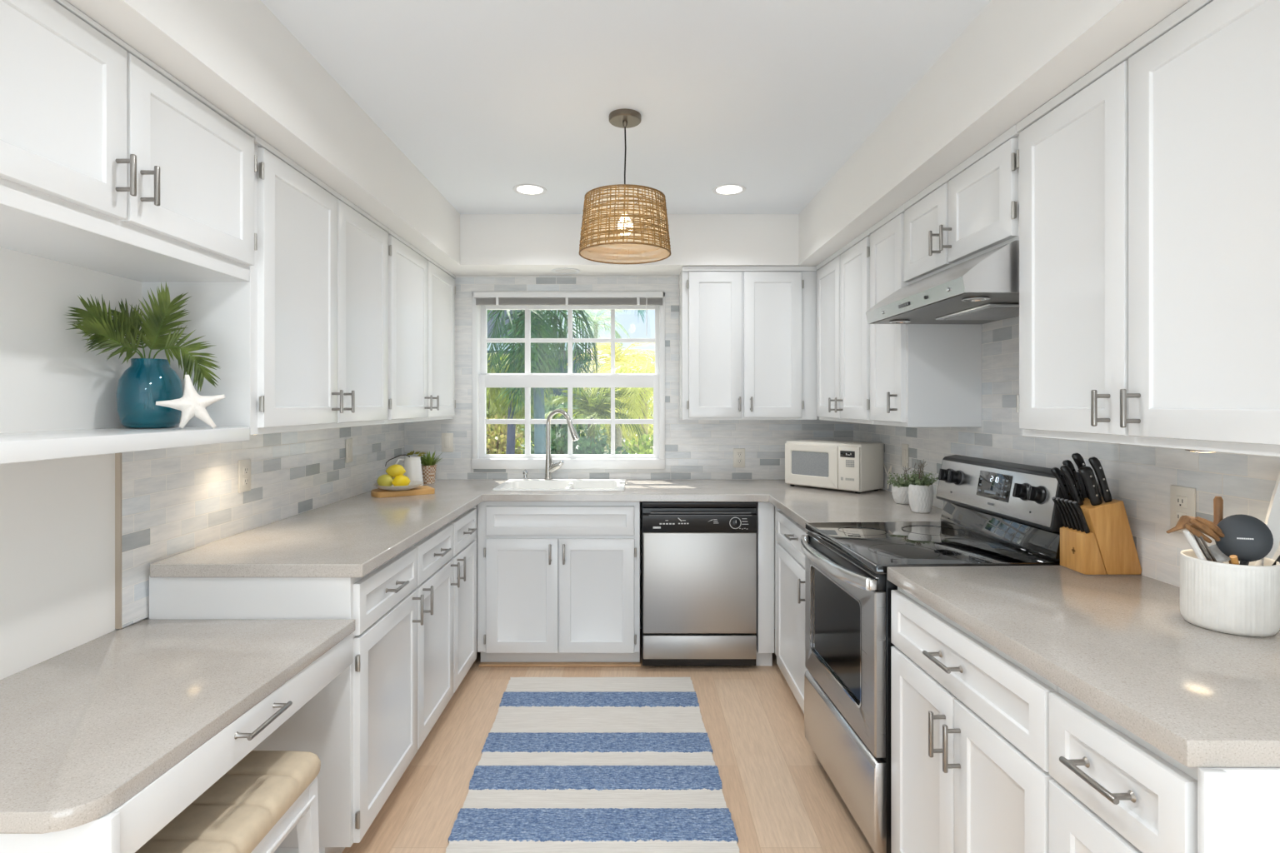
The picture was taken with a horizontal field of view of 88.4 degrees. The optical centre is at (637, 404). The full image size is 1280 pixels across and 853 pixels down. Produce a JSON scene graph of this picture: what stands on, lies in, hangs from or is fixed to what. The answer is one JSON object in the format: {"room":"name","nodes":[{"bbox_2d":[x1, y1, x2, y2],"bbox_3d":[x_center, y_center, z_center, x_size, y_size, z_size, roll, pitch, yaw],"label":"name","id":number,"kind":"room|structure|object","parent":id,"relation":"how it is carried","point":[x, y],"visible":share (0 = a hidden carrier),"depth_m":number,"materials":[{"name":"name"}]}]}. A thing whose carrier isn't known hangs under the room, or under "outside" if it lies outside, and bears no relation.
{"room":"kitchen","nodes":[
{"label":"kitchen","id":0,"kind":"room"},
{"bbox_2d":[0,247,149,679],"bbox_3d":[-1.517,0.154,0.300,0.166,2.440,7.800,0,0,0],"label":"wall","id":1,"kind":"structure","parent":0,"point":[57,516],"depth_m":1.62,"materials":[{"name":"white paint"}]},
{"bbox_2d":[115,452,121,629],"bbox_3d":[-1.427,0.362,1.810,0.015,0.512,0.005,0,0,0],"label":"trim","id":2,"kind":"structure","parent":1,"relation":"attached to","point":[117,456],"depth_m":1.81,"materials":[{"name":"paint"}]},
{"bbox_2d":[0,426,249,464],"bbox_3d":[-1.280,0.086,1.417,0.320,0.040,0.973,0,0,0],"label":"display shelf","id":3,"kind":"object","parent":1,"relation":"attached to","point":[32,446],"visible":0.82,"depth_m":1.44,"materials":[{"name":"white paint"}]},
{"bbox_2d":[115,358,183,428],"bbox_3d":[-1.331,-0.028,1.800,0.149,0.188,0.149,0,0,0],"label":"glass vase","id":4,"kind":"object","parent":3,"relation":"on","point":[147,382],"visible":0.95,"depth_m":1.75,"materials":[{"name":"glass"}]},
{"bbox_2d":[65,295,144,359],"bbox_3d":[-1.363,-0.132,1.706,0.081,0.295,0.210,0,0,18],"label":"palm leaf","id":5,"kind":"object","parent":4,"relation":"in","point":[92,311],"visible":0.63,"depth_m":1.68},
{"bbox_2d":[71,315,142,363],"bbox_3d":[-1.344,-0.105,1.688,0.048,0.242,0.219,0,0,4],"label":"palm leaf","id":6,"kind":"object","parent":4,"relation":"in","point":[112,337],"visible":0.95,"depth_m":1.67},
{"bbox_2d":[107,298,148,358],"bbox_3d":[-1.390,-0.138,1.804,0.128,0.306,0.031,0,0,-22],"label":"palm leaf","id":7,"kind":"object","parent":4,"relation":"in","point":[133,322],"visible":0.46,"depth_m":1.81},
{"bbox_2d":[129,282,191,358],"bbox_3d":[-1.286,-0.157,1.778,0.174,0.345,0.066,0,0,-8],"label":"palm leaf","id":8,"kind":"object","parent":4,"relation":"in","point":[157,325],"visible":0.9,"depth_m":1.78,"materials":[{"name":"plant"}]},
{"bbox_2d":[153,325,221,392],"bbox_3d":[-1.232,-0.100,1.768,0.230,0.231,0.065,0,0,0],"label":"palm leaf","id":9,"kind":"object","parent":4,"relation":"in","point":[201,372],"visible":0.93,"depth_m":1.77,"materials":[{"name":"plant"}]},
{"bbox_2d":[155,375,224,429],"bbox_3d":[-1.162,-0.005,1.717,0.153,0.143,0.027,0,0,-43],"label":"starfish","id":10,"kind":"object","parent":3,"relation":"on","point":[192,404],"visible":1,"depth_m":1.71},
{"bbox_2d":[0,0,256,281],"bbox_3d":[-1.250,-0.567,1.417,0.377,0.427,0.974,0,0,0],"label":"upper cabinet","id":11,"kind":"object","parent":1,"relation":"attached to","point":[110,163],"visible":1,"depth_m":1.40,"materials":[{"name":"white paint"}]},
{"bbox_2d":[121,423,404,628],"bbox_3d":[-1.427,0.348,2.917,0.014,0.539,2.210,0,0,0],"label":"backsplash","id":12,"kind":"structure","parent":1,"relation":"attached to","point":[176,501],"depth_m":2.27,"materials":[{"name":"grey tile"}]},
{"bbox_2d":[238,459,250,493],"bbox_3d":[-1.415,0.259,2.374,0.010,0.116,0.072,0,0,0],"label":"wall outlet","id":13,"kind":"object","parent":12,"relation":"attached to","point":[244,466],"visible":1,"depth_m":2.36,"materials":[{"name":"beige plastic"}]},
{"bbox_2d":[345,438,352,463],"bbox_3d":[-1.415,0.229,3.233,0.010,0.116,0.072,0,0,0],"label":"wall switch","id":14,"kind":"object","parent":12,"relation":"attached to","point":[348,442],"visible":1,"depth_m":3.22,"materials":[{"name":"beige plastic"}]},
{"bbox_2d":[141,135,389,434],"bbox_3d":[-1.250,-0.345,2.417,0.377,0.870,1.024,0,0,0],"label":"upper cabinet","id":15,"kind":"object","parent":1,"relation":"attached to","point":[302,344],"visible":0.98,"depth_m":2.13,"materials":[{"name":"white paint"}]},
{"bbox_2d":[385,229,455,424],"bbox_3d":[-1.250,-0.345,3.469,0.377,0.870,1.078,0,0,0],"label":"upper cabinet","id":16,"kind":"object","parent":1,"relation":"attached to","point":[422,292],"visible":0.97,"depth_m":3.33,"materials":[{"name":"white paint"}]},
{"bbox_2d":[65,0,473,275],"bbox_3d":[-1.218,-0.923,0.311,0.445,0.285,7.422,0,0,0],"label":"soffit","id":17,"kind":"structure","parent":0,"point":[237,55],"depth_m":1.88,"materials":[{"name":"white paint"}]},
{"bbox_2d":[421,465,436,484],"bbox_3d":[-1.210,0.407,3.817,0.090,0.106,0.090,0,0,0],"label":"pot","id":18,"kind":"object","parent":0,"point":[428,471],"depth_m":3.78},
{"bbox_2d":[341,629,874,852],"bbox_3d":[0.075,1.424,0.300,3.350,0.100,7.800,0,0,0],"label":"floor","id":19,"kind":"structure","parent":0,"point":[779,797],"depth_m":2.50,"materials":[{"name":"brown wood"}]},
{"bbox_2d":[0,619,354,852],"bbox_3d":[-1.112,0.997,1.449,0.643,0.754,0.898,0,0,0],"label":"desk","id":20,"kind":"object","parent":19,"relation":"on","point":[106,740],"visible":1,"depth_m":1.33,"materials":[{"name":"stone"}]},
{"bbox_2d":[135,750,320,852],"bbox_3d":[-1.010,1.115,1.298,0.450,0.519,0.721,0,0,0],"label":"stool","id":21,"kind":"object","parent":19,"relation":"on","point":[256,805],"visible":0.46,"depth_m":1.45,"materials":[{"name":"beige fabric"}]},
{"bbox_2d":[149,545,423,852],"bbox_3d":[-1.093,0.936,2.171,0.644,0.876,0.531,0,0,0],"label":"base cabinet","id":22,"kind":"object","parent":19,"relation":"on","point":[362,727],"visible":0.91,"depth_m":1.91,"materials":[{"name":"white paint"}]},
{"bbox_2d":[413,522,459,749],"bbox_3d":[-1.093,0.936,2.673,0.644,0.876,0.472,0,0,0],"label":"base cabinet","id":23,"kind":"object","parent":19,"relation":"on","point":[435,552],"visible":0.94,"depth_m":2.64,"materials":[{"name":"white paint"}]},
{"bbox_2d":[449,505,477,693],"bbox_3d":[-1.093,0.936,3.157,0.644,0.876,0.494,0,0,0],"label":"base cabinet","id":24,"kind":"object","parent":19,"relation":"on","point":[465,528],"visible":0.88,"depth_m":3.11,"materials":[{"name":"white paint"}]},
{"bbox_2d":[477,501,639,662],"bbox_3d":[-0.408,0.936,3.666,0.841,0.876,0.639,0,0,0],"label":"base cabinet","id":25,"kind":"object","parent":19,"relation":"on","point":[558,582],"visible":0.97,"depth_m":3.39,"materials":[{"name":"white paint"}]},
{"bbox_2d":[479,662,641,666],"bbox_3d":[-0.405,1.368,3.459,0.850,0.012,0.038,0,0,0],"label":"trim","id":26,"kind":"structure","parent":19,"relation":"on","point":[482,664],"depth_m":3.44,"materials":[{"name":"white wood"}]},
{"bbox_2d":[445,677,739,852],"bbox_3d":[-0.156,1.367,2.534,0.961,0.012,1.520,0,0,0],"label":"rug","id":27,"kind":"object","parent":19,"relation":"on","point":[566,765],"visible":1,"depth_m":2.42,"materials":[{"name":"fabric"}]},
{"bbox_2d":[641,501,756,665],"bbox_3d":[0.320,0.928,3.648,0.589,0.852,0.604,0,0,0],"label":"dishwasher","id":28,"kind":"object","parent":19,"relation":"on","point":[699,558],"visible":1,"depth_m":3.37,"materials":[{"name":"silver metal"}]},
{"bbox_2d":[755,501,774,665],"bbox_3d":[0.664,0.936,3.542,0.084,0.876,0.300,0,0,0],"label":"filler panel","id":29,"kind":"object","parent":19,"relation":"on","point":[765,511],"visible":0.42,"depth_m":3.39,"materials":[{"name":"white paint"}]},
{"bbox_2d":[775,506,808,713],"bbox_3d":[0.970,0.936,2.993,0.644,0.876,0.785,0,0,0],"label":"base cabinet","id":30,"kind":"object","parent":19,"relation":"on","point":[789,557],"visible":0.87,"depth_m":2.99,"materials":[{"name":"white paint"}]},
{"bbox_2d":[150,480,942,577],"bbox_3d":[-0.037,0.479,2.948,2.763,0.038,2.120,0,0,0],"label":"countertop","id":31,"kind":"structure","parent":30,"relation":"on","point":[352,537],"depth_m":2.68,"materials":[{"name":"stone"}]},
{"bbox_2d":[370,485,434,498],"bbox_3d":[-1.201,0.447,3.362,0.292,0.026,0.162,0,0,-32],"label":"cutting board","id":32,"kind":"object","parent":31,"relation":"on","point":[421,490],"visible":0.97,"depth_m":3.30,"materials":[{"name":"brown wood"}]},
{"bbox_2d":[374,480,423,490],"bbox_3d":[-1.209,0.418,3.335,0.236,0.031,0.236,0,0,0],"label":"shallow dish","id":33,"kind":"object","parent":32,"relation":"on","point":[412,484],"visible":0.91,"depth_m":3.26,"materials":[{"name":"beige ceramic"}]},
{"bbox_2d":[376,474,393,486],"bbox_3d":[-1.272,0.389,3.324,0.077,0.068,0.080,0,0,-28],"label":"lemon","id":34,"kind":"object","parent":33,"relation":"on","point":[386,480],"visible":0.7,"depth_m":3.30,"materials":[{"name":"yellow food"}]},
{"bbox_2d":[385,464,405,477],"bbox_3d":[-1.226,0.341,3.341,0.080,0.068,0.077,0,0,37],"label":"lemon","id":35,"kind":"object","parent":34,"relation":"on","point":[393,471],"visible":0.96,"depth_m":3.32,"materials":[{"name":"yellow food"}]},
{"bbox_2d":[391,475,410,486],"bbox_3d":[-1.187,0.391,3.306,0.077,0.068,0.081,0,0,0],"label":"lemon","id":36,"kind":"object","parent":33,"relation":"on","point":[401,480],"visible":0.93,"depth_m":3.28,"materials":[{"name":"yellow food"}]},
{"bbox_2d":[395,455,423,485],"bbox_3d":[-1.217,0.372,3.543,0.112,0.176,0.127,0,0,28],"label":"pitcher","id":37,"kind":"object","parent":31,"relation":"on","point":[412,466],"visible":0.59,"depth_m":3.51,"materials":[{"name":"white ceramic"}]},
{"bbox_2d":[414,450,441,484],"bbox_3d":[-1.217,0.362,3.816,0.185,0.195,0.176,0,0,0],"label":"potted succulent","id":38,"kind":"object","parent":31,"relation":"on","point":[428,467],"visible":0.85,"depth_m":3.79,"materials":[{"name":"green plant"}]},
{"bbox_2d":[492,479,625,491],"bbox_3d":[-0.420,0.540,3.710,0.702,0.180,0.498,0,0,0],"label":"sink","id":39,"kind":"object","parent":31,"relation":"in","point":[511,485],"visible":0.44,"depth_m":3.85,"materials":[{"name":"white ceramic"}]},
{"bbox_2d":[544,409,579,479],"bbox_3d":[-0.443,0.240,3.883,0.245,0.420,0.062,0,0,29],"label":"faucet","id":40,"kind":"object","parent":31,"relation":"on","point":[549,469],"visible":1,"depth_m":3.91,"materials":[{"name":"silver metal"}]},
{"bbox_2d":[785,440,883,494],"bbox_3d":[1.068,0.334,3.600,0.251,0.252,0.462,0,0,-41],"label":"microwave","id":41,"kind":"object","parent":31,"relation":"on","point":[857,467],"visible":1,"depth_m":3.47,"materials":[{"name":"beige plastic"}]},
{"bbox_2d":[886,465,917,504],"bbox_3d":[1.235,0.367,3.054,0.146,0.185,0.144,0,0,45],"label":"potted herb","id":42,"kind":"object","parent":31,"relation":"on","point":[899,489],"visible":0.65,"depth_m":3.02,"materials":[{"name":"white"}]},
{"bbox_2d":[891,485,909,504],"bbox_3d":[1.232,0.419,3.045,0.106,0.082,0.106,0,0,0],"label":"pot","id":43,"kind":"object","parent":42,"relation":"on","point":[900,492],"depth_m":3.01,"materials":[{"name":"white"}]},
{"bbox_2d":[899,459,938,513],"bbox_3d":[1.208,0.348,2.805,0.172,0.223,0.145,0,0,0],"label":"potted herb","id":44,"kind":"object","parent":31,"relation":"on","point":[920,492],"visible":1,"depth_m":2.77,"materials":[{"name":"white"}]},
{"bbox_2d":[908,484,933,513],"bbox_3d":[1.205,0.401,2.800,0.099,0.118,0.100,0,0,0],"label":"pot","id":45,"kind":"object","parent":44,"relation":"on","point":[920,496],"depth_m":2.76,"materials":[{"name":"white"}]},
{"bbox_2d":[800,455,1087,852],"bbox_3d":[0.955,0.786,2.233,0.714,1.176,0.668,0,0,-3],"label":"range","id":46,"kind":"object","parent":19,"relation":"on","point":[994,512],"visible":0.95,"depth_m":2.09,"materials":[{"name":"silver metal"}]},
{"bbox_2d":[805,521,1060,574],"bbox_3d":[0.965,0.474,2.233,0.631,0.028,0.697,0,0,0],"label":"cooktop","id":47,"kind":"object","parent":46,"relation":"in","point":[873,547],"depth_m":2.13,"materials":[{"name":"black glass"}]},
{"bbox_2d":[891,586,1058,852],"bbox_3d":[1.002,0.936,1.547,0.619,0.876,0.661,0,0,-3],"label":"base cabinet","id":48,"kind":"object","parent":19,"relation":"on","point":[970,721],"visible":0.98,"depth_m":1.49,"materials":[{"name":"white paint"}]},
{"bbox_2d":[887,565,1279,767],"bbox_3d":[1.041,0.479,1.392,0.672,0.038,0.984,0,0,0],"label":"countertop","id":49,"kind":"structure","parent":48,"relation":"on","point":[1122,646],"depth_m":1.23,"materials":[{"name":"stone"}]},
{"bbox_2d":[1060,496,1141,574],"bbox_3d":[1.281,0.360,1.826,0.154,0.199,0.108,0,0,0],"label":"knife block","id":50,"kind":"object","parent":49,"relation":"on","point":[1109,548],"visible":0.88,"depth_m":1.77,"materials":[{"name":"brown wood"}]},
{"bbox_2d":[1050,467,1073,501],"bbox_3d":[1.203,0.236,1.862,0.068,0.116,0.015,0,0,0],"label":"knife","id":51,"kind":"object","parent":50,"relation":"in","point":[1056,472],"visible":0.78,"depth_m":1.86,"materials":[{"name":"black plastic"}]},
{"bbox_2d":[1060,465,1083,505],"bbox_3d":[1.205,0.232,1.824,0.067,0.124,0.015,0,0,0],"label":"knife","id":52,"kind":"object","parent":50,"relation":"in","point":[1067,472],"visible":0.91,"depth_m":1.82,"materials":[{"name":"black plastic"}]},
{"bbox_2d":[1062,460,1084,500],"bbox_3d":[1.231,0.222,1.858,0.064,0.130,0.016,0,0,0],"label":"knife","id":53,"kind":"object","parent":50,"relation":"in","point":[1067,462],"visible":0.52,"depth_m":1.85,"materials":[{"name":"black plastic"}]},
{"bbox_2d":[1071,453,1089,499],"bbox_3d":[1.259,0.209,1.857,0.069,0.142,0.016,0,0,0],"label":"knife","id":54,"kind":"object","parent":50,"relation":"in","point":[1077,458],"visible":0.46,"depth_m":1.85,"materials":[{"name":"black plastic"}]},
{"bbox_2d":[1072,501,1089,533],"bbox_3d":[1.202,0.313,1.782,0.052,0.100,0.009,0,0,0],"label":"knife","id":55,"kind":"object","parent":50,"relation":"in","point":[1076,505],"visible":1,"depth_m":1.78,"materials":[{"name":"black plastic"}]},
{"bbox_2d":[1077,466,1102,505],"bbox_3d":[1.233,0.229,1.792,0.068,0.119,0.018,0,0,0],"label":"knife","id":56,"kind":"object","parent":50,"relation":"in","point":[1087,473],"visible":0.99,"depth_m":1.78,"materials":[{"name":"black plastic"}]},
{"bbox_2d":[1088,456,1112,502],"bbox_3d":[1.262,0.212,1.794,0.066,0.136,0.016,0,0,0],"label":"knife","id":57,"kind":"object","parent":50,"relation":"in","point":[1094,462],"visible":0.98,"depth_m":1.79,"materials":[{"name":"black plastic"}]},
{"bbox_2d":[1180,549,1279,637],"bbox_3d":[1.226,0.389,1.366,0.156,0.142,0.156,0,0,0],"label":"utensil crock","id":58,"kind":"object","parent":49,"relation":"on","point":[1225,597],"visible":0.96,"depth_m":1.31,"materials":[{"name":"ceramic"}]},
{"bbox_2d":[1165,496,1231,564],"bbox_3d":[1.170,0.310,1.357,0.152,0.233,0.052,0,0,0],"label":"wooden utensil","id":59,"kind":"object","parent":58,"relation":"in","point":[1197,526],"visible":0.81,"depth_m":1.34,"materials":[{"name":"brown wood"}]},
{"bbox_2d":[1183,530,1217,562],"bbox_3d":[1.159,0.329,1.345,0.082,0.141,0.024,0,0,-4],"label":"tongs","id":60,"kind":"object","parent":58,"relation":"in","point":[1190,539],"visible":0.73,"depth_m":1.34,"materials":[{"name":"white plastic"}]},
{"bbox_2d":[1205,544,1229,563],"bbox_3d":[1.204,0.358,1.366,0.042,0.135,0.037,0,0,0],"label":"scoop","id":61,"kind":"object","parent":58,"relation":"in","point":[1218,555],"visible":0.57,"depth_m":1.37,"materials":[{"name":"white"}]},
{"bbox_2d":[1215,514,1273,565],"bbox_3d":[1.225,0.325,1.331,0.033,0.202,0.086,0,0,-41],"label":"serving spoon","id":62,"kind":"object","parent":58,"relation":"in","point":[1247,537],"visible":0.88,"depth_m":1.32,"materials":[{"name":"grey plastic"}]},
{"bbox_2d":[1255,471,1279,565],"bbox_3d":[1.312,0.281,1.373,0.125,0.294,0.020,0,0,9],"label":"spatula","id":63,"kind":"object","parent":58,"relation":"in","point":[1272,518],"visible":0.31,"depth_m":1.37,"materials":[{"name":"white plastic"}]},
{"bbox_2d":[1049,687,1197,852],"bbox_3d":[1.025,0.936,1.069,0.619,0.876,0.292,0,0,-3],"label":"base cabinet","id":64,"kind":"object","parent":19,"relation":"on","point":[1112,791],"visible":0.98,"depth_m":1.05,"materials":[{"name":"white paint"}]},
{"bbox_2d":[1197,767,1279,852],"bbox_3d":[1.057,0.936,0.896,0.582,0.876,0.014,0,0,0],"label":"end panel","id":65,"kind":"object","parent":19,"relation":"on","point":[1238,808],"visible":1,"depth_m":0.90,"materials":[{"name":"white paint"}]},
{"bbox_2d":[260,0,990,214],"bbox_3d":[0.075,-1.116,0.300,3.350,0.100,7.800,0,0,0],"label":"ceiling","id":66,"kind":"structure","parent":0,"point":[486,99],"depth_m":2.18,"materials":[{"name":"white paint"}]},
{"bbox_2d":[512,184,546,195],"bbox_3d":[-0.534,-1.063,3.270,0.168,0.005,0.168,0,0,0],"label":"recessed light","id":67,"kind":"object","parent":66,"relation":"in","point":[523,189],"visible":1,"depth_m":3.27,"materials":[{"name":"white paint"}]},
{"bbox_2d":[579,108,670,264],"bbox_3d":[-0.046,-0.809,2.434,0.340,0.514,0.340,0,0,37],"label":"pendant lamp","id":68,"kind":"object","parent":66,"relation":"hanging from","point":[624,223],"visible":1,"depth_m":2.32,"materials":[{"name":"brown wicker"}]},
{"bbox_2d":[712,184,745,195],"bbox_3d":[0.455,-1.063,3.270,0.168,0.005,0.168,0,0,0],"label":"recessed light","id":69,"kind":"object","parent":66,"relation":"in","point":[726,189],"visible":1,"depth_m":3.27,"materials":[{"name":"white paint"}]},
{"bbox_2d":[476,501,774,629],"bbox_3d":[-0.050,0.154,4.111,2.780,2.440,0.178,0,0,0],"label":"wall","id":70,"kind":"structure","parent":0,"point":[640,502],"depth_m":4.02,"materials":[{"name":"white paint"}]},
{"bbox_2d":[471,292,664,469],"bbox_3d":[-0.418,-0.142,4.081,1.173,1.074,0.178,0,0,0],"label":"window","id":71,"kind":"structure","parent":70,"relation":"in","point":[481,379],"depth_m":4.04,"materials":[{"name":"white paint"}]},
{"bbox_2d":[473,291,663,335],"bbox_3d":[-0.418,-0.544,3.976,1.147,0.266,0.034,0,0,0],"label":"window blind","id":72,"kind":"object","parent":71,"relation":"attached to","point":[646,298],"visible":1,"depth_m":3.97,"materials":[{"name":"white paint"}]},
{"bbox_2d":[404,275,853,479],"bbox_3d":[-0.050,-0.143,4.016,2.740,1.275,0.012,0,0,0],"label":"backsplash","id":73,"kind":"structure","parent":70,"relation":"attached to","point":[695,449],"depth_m":4.01,"materials":[{"name":"grey tile"}]},
{"bbox_2d":[441,433,453,452],"bbox_3d":[-1.157,0.234,4.005,0.072,0.116,0.010,0,0,0],"label":"wall switch","id":74,"kind":"object","parent":73,"relation":"attached to","point":[447,438],"visible":1,"depth_m":4.00,"materials":[{"name":"beige plastic"}]},
{"bbox_2d":[733,448,744,467],"bbox_3d":[0.619,0.329,4.005,0.072,0.116,0.010,0,0,0],"label":"wall outlet","id":75,"kind":"object","parent":73,"relation":"attached to","point":[738,453],"visible":1,"depth_m":4.00,"materials":[{"name":"beige plastic"}]},
{"bbox_2d":[679,266,816,419],"bbox_3d":[0.637,-0.345,3.845,0.766,0.870,0.327,0,0,0],"label":"upper cabinet","id":76,"kind":"object","parent":70,"relation":"attached to","point":[747,335],"visible":0.97,"depth_m":3.73,"materials":[{"name":"white paint"}]},
{"bbox_2d":[460,214,799,275],"bbox_3d":[-0.045,-0.923,3.858,1.900,0.285,0.328,0,0,0],"label":"soffit","id":77,"kind":"structure","parent":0,"point":[491,244],"depth_m":3.69,"materials":[{"name":"white paint"}]},
{"bbox_2d":[797,0,1189,266],"bbox_3d":[1.188,-0.923,0.311,0.466,0.285,7.430,0,0,-1],"label":"soffit","id":78,"kind":"structure","parent":0,"point":[1015,57],"depth_m":1.86,"materials":[{"name":"white paint"}]},
{"bbox_3d":[1.537,0.154,0.300,0.427,2.440,7.800,0,0,0],"label":"wall","id":79,"kind":"structure","parent":0,"visible":0},
{"bbox_2d":[815,229,872,424],"bbox_3d":[1.151,-0.345,3.324,0.351,0.870,0.797,0,0,-1],"label":"upper cabinet","id":80,"kind":"object","parent":79,"relation":"attached to","point":[843,277],"visible":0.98,"depth_m":3.24,"materials":[{"name":"white paint"}]},
{"bbox_2d":[869,204,981,427],"bbox_3d":[1.165,-0.345,2.745,0.351,0.870,0.360,0,0,-1],"label":"upper cabinet","id":81,"kind":"object","parent":79,"relation":"attached to","point":[922,375],"visible":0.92,"depth_m":2.57,"materials":[{"name":"white paint"}]},
{"bbox_2d":[904,124,1019,284],"bbox_3d":[1.182,-0.619,2.200,0.359,0.322,0.729,0,0,-1],"label":"upper cabinet","id":82,"kind":"object","parent":79,"relation":"attached to","point":[972,211],"visible":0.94,"depth_m":2.10,"materials":[{"name":"white paint"}]},
{"bbox_2d":[865,240,1019,324],"bbox_3d":[1.122,-0.378,2.199,0.459,0.158,0.726,0,0,-1],"label":"range hood","id":83,"kind":"object","parent":82,"relation":"attached to","point":[983,288],"visible":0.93,"depth_m":2.04,"materials":[{"name":"silver metal"}]},
{"bbox_2d":[960,295,989,301],"bbox_3d":[0.988,-0.307,1.923,0.076,0.006,0.076,0,0,0],"label":"lamp","id":84,"kind":"object","parent":83,"relation":"on","point":[964,298],"depth_m":1.91,"materials":[{"name":"silver metal"}]},
{"bbox_2d":[853,315,1279,587],"bbox_3d":[1.359,0.084,2.111,0.012,0.820,3.823,0,0,-1],"label":"backsplash","id":85,"kind":"structure","parent":79,"relation":"attached to","point":[1142,477],"depth_m":1.88,"materials":[{"name":"grey tile"}]},
{"bbox_2d":[901,444,908,468],"bbox_3d":[1.324,0.256,3.263,0.010,0.116,0.072,0,0,-1],"label":"wall switch","id":86,"kind":"object","parent":85,"relation":"attached to","point":[904,447],"visible":0.92,"depth_m":3.25,"materials":[{"name":"beige plastic"}]},
{"bbox_2d":[1170,485,1195,535],"bbox_3d":[1.357,0.264,1.641,0.010,0.116,0.072,0,0,-1],"label":"wall outlet","id":87,"kind":"object","parent":85,"relation":"attached to","point":[1182,499],"visible":0.71,"depth_m":1.64,"materials":[{"name":"beige plastic"}]},
{"bbox_2d":[1016,0,1279,457],"bbox_3d":[1.205,-0.345,1.228,0.359,0.870,1.211,0,0,-1],"label":"upper cabinet","id":88,"kind":"object","parent":79,"relation":"attached to","point":[1149,185],"visible":1,"depth_m":1.34,"materials":[{"name":"white paint"}]},
{"label":"outside","id":89,"kind":"structure","parent":0,"visible":0},
{"bbox_2d":[603,425,653,454],"bbox_3d":[0.000,1.444,32.300,28.000,0.100,55.400,0,0,0],"label":"ground","id":90,"kind":"structure","parent":89,"point":[635,445],"depth_m":20.98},
{"bbox_2d":[486,414,523,454],"bbox_3d":[-1.745,0.752,8.199,0.838,1.350,0.808,0,0,0],"label":"shrub","id":91,"kind":"object","parent":90,"relation":"on","point":[502,442],"visible":0.23,"depth_m":8.07,"materials":[{"name":"green plant"}]},
{"bbox_2d":[486,387,524,454],"bbox_3d":[-2.166,0.452,9.486,1.284,1.983,1.283,0,0,0],"label":"shrub","id":92,"kind":"object","parent":90,"relation":"on","point":[491,413],"visible":0.03,"depth_m":9.25,"materials":[{"name":"green plant"}]},
{"bbox_2d":[486,352,564,454],"bbox_3d":[-1.234,0.430,6.619,1.041,1.929,0.932,0,0,32],"label":"palm tree","id":93,"kind":"object","parent":90,"relation":"on","point":[511,430],"visible":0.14,"depth_m":6.56,"materials":[{"name":"green plant"}]},
{"bbox_2d":[487,310,591,439],"bbox_3d":[-4.415,-0.756,16.480,6.211,4.300,5.040,0,0,0],"label":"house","id":94,"kind":"structure","parent":90,"relation":"on","point":[557,392],"depth_m":14.54,"materials":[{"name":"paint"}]},
{"bbox_2d":[487,310,607,454],"bbox_3d":[-0.965,0.187,5.892,1.336,2.414,1.104,0,0,0],"label":"palm tree","id":95,"kind":"object","parent":90,"relation":"on","point":[539,364],"visible":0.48,"depth_m":5.82,"materials":[{"name":"green plant"}]},
{"bbox_2d":[520,425,582,454],"bbox_3d":[-0.975,0.819,7.596,0.964,1.159,0.935,0,0,0],"label":"shrub","id":96,"kind":"object","parent":90,"relation":"on","point":[556,448],"visible":0.11,"depth_m":7.52,"materials":[{"name":"green plant"}]},
{"bbox_2d":[517,393,608,453],"bbox_3d":[-1.499,0.620,12.006,1.999,1.655,2.044,0,0,0],"label":"shrub","id":97,"kind":"object","parent":90,"relation":"on","point":[580,427],"visible":0.13,"depth_m":11.71,"materials":[{"name":"green plant"}]},
{"bbox_2d":[532,387,649,454],"bbox_3d":[-0.584,0.508,8.770,1.410,1.774,1.560,0,0,29],"label":"palm tree","id":98,"kind":"object","parent":90,"relation":"on","point":[593,407],"visible":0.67,"depth_m":8.67,"materials":[{"name":"green plant"}]},
{"bbox_2d":[561,435,627,454],"bbox_3d":[-0.489,0.862,7.202,0.969,1.088,0.975,0,0,28],"label":"shrub","id":99,"kind":"object","parent":90,"relation":"on","point":[587,449],"visible":0.08,"depth_m":7.15,"materials":[{"name":"green plant"}]},
{"bbox_2d":[562,310,629,393],"bbox_3d":[-1.519,-1.105,24.041,2.551,4.999,2.801,0,0,0],"label":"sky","id":100,"kind":"structure","parent":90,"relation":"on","point":[606,317],"depth_m":23.93,"materials":[{"name":"white"}]},
{"bbox_2d":[580,396,635,447],"bbox_3d":[-1.341,0.625,20.039,2.917,1.856,2.874,0,0,0],"label":"shrub","id":101,"kind":"object","parent":90,"relation":"on","point":[608,439],"visible":0.04,"depth_m":19.50,"materials":[{"name":"green plant"}]},
{"bbox_2d":[564,337,654,454],"bbox_3d":[-0.373,-0.098,15.027,2.530,2.984,2.633,0,0,-43],"label":"palm tree","id":102,"kind":"object","parent":90,"relation":"on","point":[622,359],"visible":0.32,"depth_m":14.92,"materials":[{"name":"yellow plant"}]},
{"bbox_2d":[587,358,654,454],"bbox_3d":[0.097,0.377,9.158,1.647,2.035,1.873,0,0,32],"label":"palm tree","id":103,"kind":"object","parent":90,"relation":"on","point":[638,402],"visible":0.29,"depth_m":8.74,"materials":[{"name":"green plant"}]},
{"bbox_2d":[591,351,654,446],"bbox_3d":[0.121,-0.099,22.002,3.598,3.303,3.614,0,0,0],"label":"shrub","id":104,"kind":"object","parent":90,"relation":"on","point":[648,407],"visible":0.02,"depth_m":21.54,"materials":[{"name":"green plant"}]},
{"bbox_2d":[620,433,653,454],"bbox_3d":[0.107,0.874,7.799,0.858,1.048,0.862,0,0,0],"label":"shrub","id":105,"kind":"object","parent":90,"relation":"on","point":[645,448],"visible":0.12,"depth_m":7.74,"materials":[{"name":"green plant"}]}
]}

